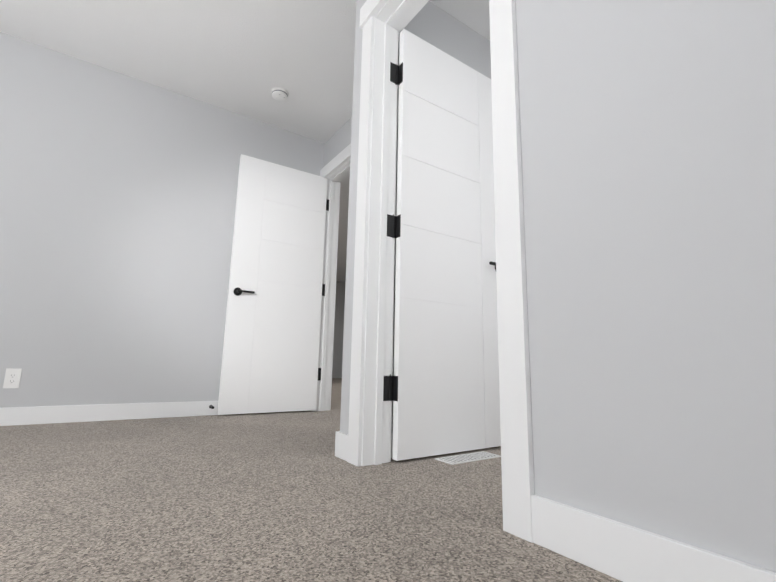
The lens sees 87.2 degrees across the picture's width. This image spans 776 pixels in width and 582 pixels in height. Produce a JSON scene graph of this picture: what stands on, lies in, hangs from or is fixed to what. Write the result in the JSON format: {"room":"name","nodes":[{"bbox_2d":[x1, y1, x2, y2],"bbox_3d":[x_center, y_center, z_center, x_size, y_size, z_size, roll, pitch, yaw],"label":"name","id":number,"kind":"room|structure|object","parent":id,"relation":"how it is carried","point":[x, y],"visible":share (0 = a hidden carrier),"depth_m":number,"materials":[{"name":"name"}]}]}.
{"room":"empty bedroom","nodes":[
{"label":"empty bedroom","id":0,"kind":"room"},
{"bbox_2d":[0,32,324,407],"bbox_3d":[-2.160,-0.395,2.699,3.877,2.440,0.125,8,-12,-33],"label":"wall","id":1,"kind":"structure","parent":0,"point":[118,194],"depth_m":2.81,"materials":[{"name":"grey paint"}]},
{"bbox_2d":[3,368,21,387],"bbox_3d":[-2.232,0.519,2.421,0.070,0.115,0.007,8,-12,-33],"label":"outlet","id":2,"kind":"object","parent":1,"relation":"attached to","point":[12,378],"visible":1,"depth_m":2.42,"materials":[{"name":"white plastic"}]},
{"bbox_2d":[0,401,246,425],"bbox_3d":[-2.190,0.739,2.406,3.704,0.103,0.020,8,-12,-33],"label":"baseboard","id":3,"kind":"structure","parent":1,"relation":"attached to","point":[9,416],"depth_m":2.63,"materials":[{"name":"white wood"}]},
{"bbox_2d":[0,0,489,281],"bbox_3d":[0.348,-1.097,5.748,11.625,0.100,10.005,8,-12,-33],"label":"ceiling","id":4,"kind":"structure","parent":0,"point":[243,57],"depth_m":2.68,"materials":[{"name":"white paint"}]},
{"bbox_2d":[271,87,288,100],"bbox_3d":[-0.835,-1.509,3.140,0.132,0.041,0.132,8,-12,-33],"label":"smoke detector","id":5,"kind":"object","parent":4,"relation":"attached to","point":[279,94],"visible":1,"depth_m":3.11,"materials":[{"name":"white plastic"}]},
{"bbox_2d":[0,378,621,581],"bbox_3d":[0.297,1.404,5.308,11.625,0.100,10.005,8,-12,-33],"label":"floor","id":6,"kind":"structure","parent":0,"point":[289,496],"depth_m":1.12,"materials":[{"name":"carpet"}]},
{"bbox_2d":[435,451,500,464],"bbox_3d":[0.356,0.734,1.797,0.300,0.006,0.110,8,-12,-33],"label":"air vent","id":7,"kind":"object","parent":6,"relation":"on","point":[466,458],"visible":1,"depth_m":1.78,"materials":[{"name":"white plastic"}]},
{"bbox_2d":[323,117,351,166],"bbox_3d":[-0.114,-0.298,3.014,0.125,2.440,1.636,8,-12,-33],"label":"wall","id":8,"kind":"structure","parent":0,"point":[337,142],"depth_m":3.60,"materials":[{"name":"grey paint"}]},
{"bbox_2d":[310,143,350,410],"bbox_3d":[-0.312,-0.115,3.273,0.185,2.161,0.966,8,-12,-33],"label":"door frame","id":9,"kind":"structure","parent":8,"relation":"attached to","point":[335,171],"depth_m":3.56,"materials":[{"name":"white wood"}]},
{"bbox_2d":[217,154,327,414],"bbox_3d":[-0.895,-0.062,3.325,0.778,2.028,0.142,7,-12,-32],"label":"entry door","id":10,"kind":"structure","parent":9,"relation":"attached to","point":[270,358],"depth_m":3.29,"materials":[{"name":"white wood"}]},
{"bbox_2d":[332,281,345,377],"bbox_3d":[-2.402,0.815,9.611,3.870,2.440,0.100,8,-12,-33],"label":"wall","id":11,"kind":"structure","parent":0,"point":[338,332],"depth_m":10.31,"materials":[{"name":"grey paint"}]},
{"bbox_2d":[391,1,490,432],"bbox_3d":[1.742,-0.227,3.203,4.339,2.440,0.125,8,-12,-33],"label":"wall","id":12,"kind":"structure","parent":0,"point":[431,23],"depth_m":2.37,"materials":[{"name":"grey paint"}]},
{"bbox_2d":[391,433,392,457],"bbox_3d":[0.438,0.733,2.064,1.149,0.103,0.014,8,-12,-33],"label":"baseboard","id":13,"kind":"structure","parent":12,"relation":"attached to","point":[391,433],"depth_m":1.78,"materials":[{"name":"white wood"}]},
{"bbox_2d":[340,0,775,571],"bbox_3d":[0.478,-0.617,1.128,0.125,2.440,2.194,8,-12,-33],"label":"wall","id":14,"kind":"structure","parent":0,"point":[648,141],"depth_m":0.82,"materials":[{"name":"grey paint"}]},
{"bbox_2d":[335,431,347,460],"bbox_3d":[0.013,0.704,1.946,0.586,0.103,0.014,8,-12,-33],"label":"baseboard","id":15,"kind":"structure","parent":14,"relation":"attached to","point":[341,439],"depth_m":1.74,"materials":[{"name":"white wood"}]},
{"bbox_2d":[347,0,534,542],"bbox_3d":[0.172,-0.408,1.545,0.185,2.161,0.919,8,-12,-33],"label":"door frame","id":16,"kind":"structure","parent":14,"relation":"attached to","point":[383,24],"depth_m":1.67,"materials":[{"name":"white wood"}]},
{"bbox_2d":[389,29,500,460],"bbox_3d":[0.336,-0.261,2.050,0.744,2.028,0.142,8,-12,-33],"label":"closet door","id":17,"kind":"structure","parent":16,"relation":"attached to","point":[444,396],"depth_m":1.98,"materials":[{"name":"white wood"}]},
{"bbox_2d":[531,495,775,581],"bbox_3d":[0.670,0.461,0.490,0.015,0.103,1.163,8,-12,-33],"label":"baseboard","id":18,"kind":"structure","parent":14,"relation":"attached to","point":[622,552],"depth_m":0.79,"materials":[{"name":"white wood"}]}
]}

